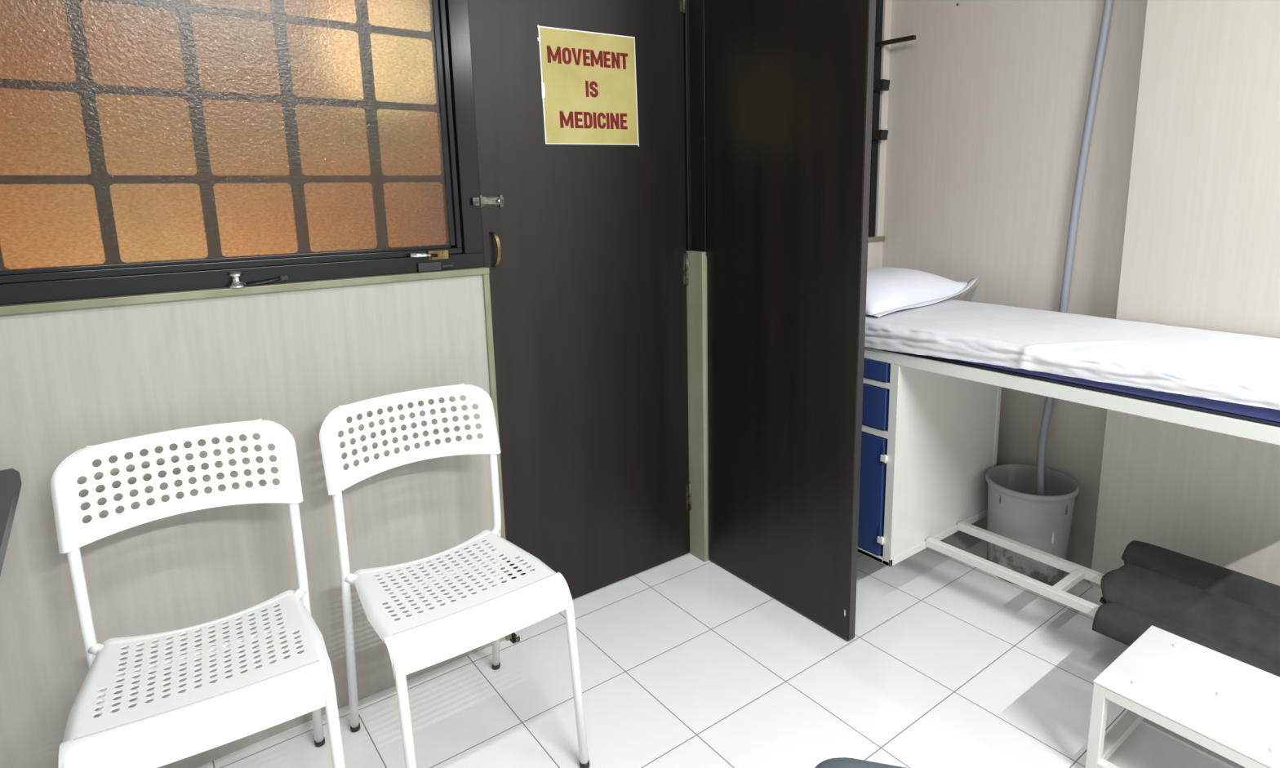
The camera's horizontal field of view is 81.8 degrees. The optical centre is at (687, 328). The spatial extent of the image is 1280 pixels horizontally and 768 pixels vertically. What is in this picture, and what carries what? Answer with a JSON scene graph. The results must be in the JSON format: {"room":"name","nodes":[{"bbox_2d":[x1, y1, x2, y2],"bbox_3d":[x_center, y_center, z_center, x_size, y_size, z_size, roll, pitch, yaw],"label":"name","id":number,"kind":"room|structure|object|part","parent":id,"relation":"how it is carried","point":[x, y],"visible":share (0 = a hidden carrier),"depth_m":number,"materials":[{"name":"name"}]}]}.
{"room":"examination room","nodes":[
{"label":"examination room","id":0,"kind":"room"},
{"bbox_2d":[0,0,892,767],"bbox_3d":[-1.089,-0.291,1.579,4.765,2.620,0.100,-9,14,-38],"label":"wall","id":1,"kind":"structure","parent":0,"point":[71,380],"depth_m":1.66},
{"bbox_2d":[0,0,484,305],"bbox_3d":[-1.225,-0.580,1.389,1.694,1.057,0.092,-9,14,-38],"label":"window","id":2,"kind":"structure","parent":1,"relation":"in","point":[147,146],"depth_m":1.61,"materials":[{"name":"orange glass"}]},
{"bbox_3d":[-0.996,-0.108,1.627,0.041,0.033,0.041,-9,14,-38],"label":"knob","id":3,"kind":"part","parent":2,"relation":"part of","materials":[{"name":"silver metal"}]},
{"bbox_3d":[-0.672,-0.186,1.878,0.070,0.015,0.014,-10,14,-41],"label":"lever","id":4,"kind":"part","parent":2,"relation":"part of","materials":[{"name":"silver metal"}]},
{"bbox_3d":[-0.652,-0.161,1.905,0.090,0.022,0.012,-9,14,-38],"label":"strike plate","id":5,"kind":"part","parent":2,"relation":"part of","materials":[{"name":"black plastic"}]},
{"bbox_2d":[0,266,489,315],"bbox_3d":[-1.732,0.035,1.060,3.044,0.016,0.036,-9,14,-38],"label":"trim","id":6,"kind":"structure","parent":1,"relation":"attached to","point":[37,307],"depth_m":1.60,"materials":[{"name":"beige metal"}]},
{"bbox_2d":[482,274,511,640],"bbox_3d":[-0.540,0.386,2.086,0.016,1.087,0.021,-9,14,-38],"label":"trim","id":7,"kind":"structure","parent":1,"relation":"attached to","point":[486,279],"depth_m":2.03,"materials":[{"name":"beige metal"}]},
{"bbox_2d":[509,632,519,644],"bbox_3d":[-0.512,0.910,2.177,0.022,0.022,0.030,-9,14,-38],"label":"trim","id":8,"kind":"structure","parent":1,"relation":"attached to","point":[514,639],"depth_m":2.17,"materials":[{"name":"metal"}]},
{"bbox_2d":[467,0,691,599],"bbox_3d":[-0.293,-0.157,2.248,0.760,2.076,0.090,-9,14,-38],"label":"door","id":9,"kind":"structure","parent":1,"relation":"in","point":[586,256],"depth_m":2.27,"materials":[{"name":"brown wood"}]},
{"bbox_3d":[-0.531,-0.218,2.037,0.030,0.096,0.011,3,11,17],"label":"pull handle","id":10,"kind":"part","parent":9,"relation":"part of","materials":[{"name":"gold metal"}]},
{"bbox_2d":[537,25,639,146],"bbox_3d":[-0.285,-0.702,2.163,0.330,0.326,0.002,-10,14,-37],"label":"poster","id":11,"kind":"object","parent":9,"relation":"attached to","point":[588,80],"visible":1,"depth_m":2.16,"materials":[{"name":"yellow paper"}]},
{"bbox_2d":[683,0,706,252],"bbox_3d":[0.012,-0.781,2.369,0.026,1.060,0.125,-9,14,-38],"label":"trim","id":12,"kind":"structure","parent":1,"relation":"attached to","point":[694,16],"depth_m":2.38,"materials":[{"name":"brown wood"}]},
{"bbox_2d":[686,250,707,562],"bbox_3d":[0.021,0.281,2.568,0.016,1.100,0.125,-9,14,-38],"label":"trim","id":13,"kind":"structure","parent":1,"relation":"attached to","point":[696,286],"depth_m":2.54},
{"bbox_2d":[705,0,875,640],"bbox_3d":[0.269,-0.163,2.196,0.026,2.094,0.632,-9,14,-38],"label":"door","id":14,"kind":"structure","parent":1,"relation":"in","point":[789,83],"depth_m":2.16,"materials":[{"name":"brown wood"}]},
{"bbox_2d":[694,0,915,256],"bbox_3d":[0.449,-0.825,2.611,0.964,1.075,0.212,-9,14,-38],"label":"window","id":15,"kind":"structure","parent":1,"relation":"in","point":[879,85],"depth_m":2.90,"materials":[{"name":"black paint"}]},
{"bbox_3d":[0.412,-0.315,2.763,0.964,0.018,0.074,-9,14,-38],"label":"sill","id":16,"kind":"part","parent":15,"relation":"part of","materials":[{"name":"beige wood"}]},
{"bbox_3d":[0.423,-0.849,2.688,0.824,1.056,0.054,-9,14,-38],"label":"frame","id":17,"kind":"part","parent":15,"relation":"part of","materials":[{"name":"black paint"}]},
{"bbox_2d":[195,530,1245,767],"bbox_3d":[0.345,1.321,0.191,5.100,0.060,5.400,-9,14,-38],"label":"floor","id":18,"kind":"structure","parent":0,"point":[685,662],"depth_m":1.96,"materials":[{"name":"white tile"}]},
{"bbox_2d":[0,468,22,575],"bbox_3d":[-1.558,0.780,0.882,1.210,0.789,0.670,-9,14,-38],"label":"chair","id":19,"kind":"object","parent":18,"relation":"on","point":[11,483],"visible":1,"depth_m":1.28,"materials":[{"name":"grey laminate"}]},
{"bbox_2d":[50,418,345,767],"bbox_3d":[-0.919,0.653,1.409,0.410,0.830,0.493,-8,13,-33],"label":"chair","id":20,"kind":"object","parent":18,"relation":"on","point":[161,731],"visible":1,"depth_m":1.40,"materials":[{"name":"white plastic"},{"name":"white painted metal"},{"name":"black rubber"}]},
{"bbox_3d":[-1.042,0.858,1.319,0.041,0.441,0.416,-7,13,-31],"label":"leg","id":21,"kind":"part","parent":20,"relation":"part of","materials":[{"name":"white metal"}]},
{"bbox_3d":[-1.182,0.662,1.475,0.026,0.773,0.093,-8,13,-33],"label":"leg","id":22,"kind":"part","parent":20,"relation":"part of","materials":[{"name":"white"}]},
{"bbox_3d":[-1.031,0.304,1.509,0.410,0.179,0.102,-8,13,-33],"label":"backrest","id":23,"kind":"part","parent":20,"relation":"part of","materials":[{"name":"white plastic"}]},
{"bbox_3d":[-0.909,0.652,1.394,0.394,0.063,0.376,-8,13,-33],"label":"seat","id":24,"kind":"part","parent":20,"relation":"part of","materials":[{"name":"white plastic"}]},
{"bbox_3d":[-0.873,0.620,1.674,0.026,0.773,0.093,-8,13,-33],"label":"leg","id":25,"kind":"part","parent":20,"relation":"part of","materials":[{"name":"white metal"}]},
{"bbox_3d":[-0.751,0.819,1.507,0.041,0.441,0.416,-8,13,-34],"label":"leg","id":26,"kind":"part","parent":20,"relation":"part of","materials":[{"name":"white"}]},
{"bbox_2d":[319,383,589,767],"bbox_3d":[-0.536,0.596,1.685,0.410,0.830,0.492,-9,14,-38],"label":"chair","id":27,"kind":"object","parent":18,"relation":"on","point":[417,642],"visible":1,"depth_m":1.67,"materials":[{"name":"white plastic"},{"name":"white painted metal"},{"name":"black rubber"}]},
{"bbox_3d":[-0.804,0.610,1.724,0.026,0.773,0.093,-9,14,-38],"label":"leg","id":28,"kind":"part","parent":27,"relation":"part of","materials":[{"name":"white metal"}]},
{"bbox_3d":[-0.646,0.803,1.583,0.041,0.441,0.416,-9,14,-37],"label":"leg","id":29,"kind":"part","parent":27,"relation":"part of","materials":[{"name":"white"}]},
{"bbox_3d":[-0.664,0.250,1.773,0.410,0.179,0.102,-9,14,-38],"label":"backrest","id":30,"kind":"part","parent":27,"relation":"part of","materials":[{"name":"white plastic"}]},
{"bbox_3d":[-0.525,0.595,1.671,0.394,0.063,0.376,-9,14,-38],"label":"seat","id":31,"kind":"part","parent":27,"relation":"part of","materials":[{"name":"white plastic"}]},
{"bbox_3d":[-0.517,0.563,1.953,0.026,0.773,0.093,-9,14,-38],"label":"leg","id":32,"kind":"part","parent":27,"relation":"part of","materials":[{"name":"white metal"}]},
{"bbox_3d":[-0.376,0.759,1.798,0.041,0.441,0.416,-10,14,-39],"label":"leg","id":33,"kind":"part","parent":27,"relation":"part of","materials":[{"name":"white metal"}]},
{"bbox_2d":[814,757,906,767],"bbox_3d":[0.341,0.914,0.952,0.400,0.455,0.400,2,11,14],"label":"stool","id":34,"kind":"object","parent":18,"relation":"on","point":[836,762],"visible":1,"depth_m":1.11,"materials":[{"name":"grey plastic"}]},
{"bbox_2d":[985,464,1079,586],"bbox_3d":[1.158,0.669,2.509,0.287,0.332,0.287,-9,14,-38],"label":"bucket","id":35,"kind":"object","parent":18,"relation":"on","point":[1015,513],"visible":0.81,"depth_m":2.42,"materials":[{"name":"plastic"}]},
{"bbox_2d":[857,346,1279,617],"bbox_3d":[1.067,0.488,2.158,0.636,0.822,1.755,-9,14,-38],"label":"examination table","id":36,"kind":"object","parent":18,"relation":"on","point":[931,427],"visible":0.58,"depth_m":2.29,"materials":[{"name":"white wood"}]},
{"bbox_3d":[0.477,0.496,2.441,0.016,0.381,0.410,-9,14,-38],"label":"cabinet door","id":37,"kind":"part","parent":36,"relation":"part of","materials":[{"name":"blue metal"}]},
{"bbox_3d":[0.586,0.199,2.476,0.304,0.128,0.410,-9,14,-38],"label":"drawer","id":38,"kind":"part","parent":36,"relation":"part of","materials":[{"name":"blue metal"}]},
{"bbox_3d":[0.585,0.086,2.454,0.304,0.058,0.410,-9,14,-38],"label":"drawer","id":39,"kind":"part","parent":36,"relation":"part of","materials":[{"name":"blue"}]},
{"bbox_3d":[1.227,0.767,2.009,0.210,0.026,1.185,-9,14,-38],"label":"shelf rail","id":40,"kind":"part","parent":36,"relation":"part of","materials":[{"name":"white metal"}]},
{"bbox_3d":[1.072,0.100,2.092,0.610,0.036,1.755,-9,14,-38],"label":"frame","id":41,"kind":"part","parent":36,"relation":"part of","materials":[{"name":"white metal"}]},
{"bbox_2d":[897,351,1279,426],"bbox_3d":[1.059,0.045,2.098,0.602,0.070,1.775,-9,14,-38],"label":"mattress","id":42,"kind":"object","parent":36,"relation":"on","point":[1255,414],"visible":0.08,"depth_m":1.65,"materials":[{"name":"blue plastic"}]},
{"bbox_2d":[864,298,1279,410],"bbox_3d":[1.056,0.037,2.089,0.639,0.088,1.812,-9,14,-38],"label":"sheet","id":43,"kind":"object","parent":42,"relation":"on","point":[1242,369],"visible":0.73,"depth_m":1.89,"materials":[{"name":"white fabric"}]},
{"bbox_2d":[865,267,978,317],"bbox_3d":[0.672,-0.156,2.620,0.660,0.104,0.432,-11,15,-43],"label":"pillow","id":44,"kind":"object","parent":43,"relation":"on","point":[888,290],"visible":0.57,"depth_m":2.49,"materials":[{"name":"white fabric"}]},
{"bbox_2d":[1092,540,1279,676],"bbox_3d":[1.424,0.753,1.849,0.415,0.137,0.680,-9,14,-38],"label":"exercise mat","id":45,"kind":"object","parent":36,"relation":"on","point":[1235,615],"visible":0.75,"depth_m":1.91,"materials":[{"name":"grey rubber"}]},
{"bbox_2d":[1084,625,1279,767],"bbox_3d":[1.141,0.892,1.573,0.324,0.244,0.410,-9,14,-38],"label":"step stool","id":46,"kind":"object","parent":18,"relation":"on","point":[1229,707],"visible":1,"depth_m":1.58,"materials":[{"name":"white wood"}]},
{"bbox_3d":[0.906,0.888,1.630,0.025,0.236,0.025,-9,14,-38],"label":"leg","id":47,"kind":"part","parent":46,"relation":"part of","materials":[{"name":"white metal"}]},
{"bbox_3d":[1.141,0.883,1.571,0.322,0.208,0.408,-9,14,-38],"label":"frame rail","id":48,"kind":"part","parent":46,"relation":"part of","materials":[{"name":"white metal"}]},
{"bbox_2d":[881,0,1279,588],"bbox_3d":[2.156,-0.303,1.433,0.340,2.620,5.300,-9,14,-38],"label":"wall","id":49,"kind":"structure","parent":0,"point":[1179,223],"depth_m":2.33,"materials":[{"name":"paint"}]},
{"bbox_2d":[1035,0,1113,495],"bbox_3d":[1.232,-0.469,2.341,0.153,2.602,0.120,-9,14,-38],"label":"hose","id":50,"kind":"object","parent":49,"relation":"attached to","point":[1108,5],"visible":0.62,"depth_m":2.40,"materials":[{"name":"grey plastic"}]}
]}

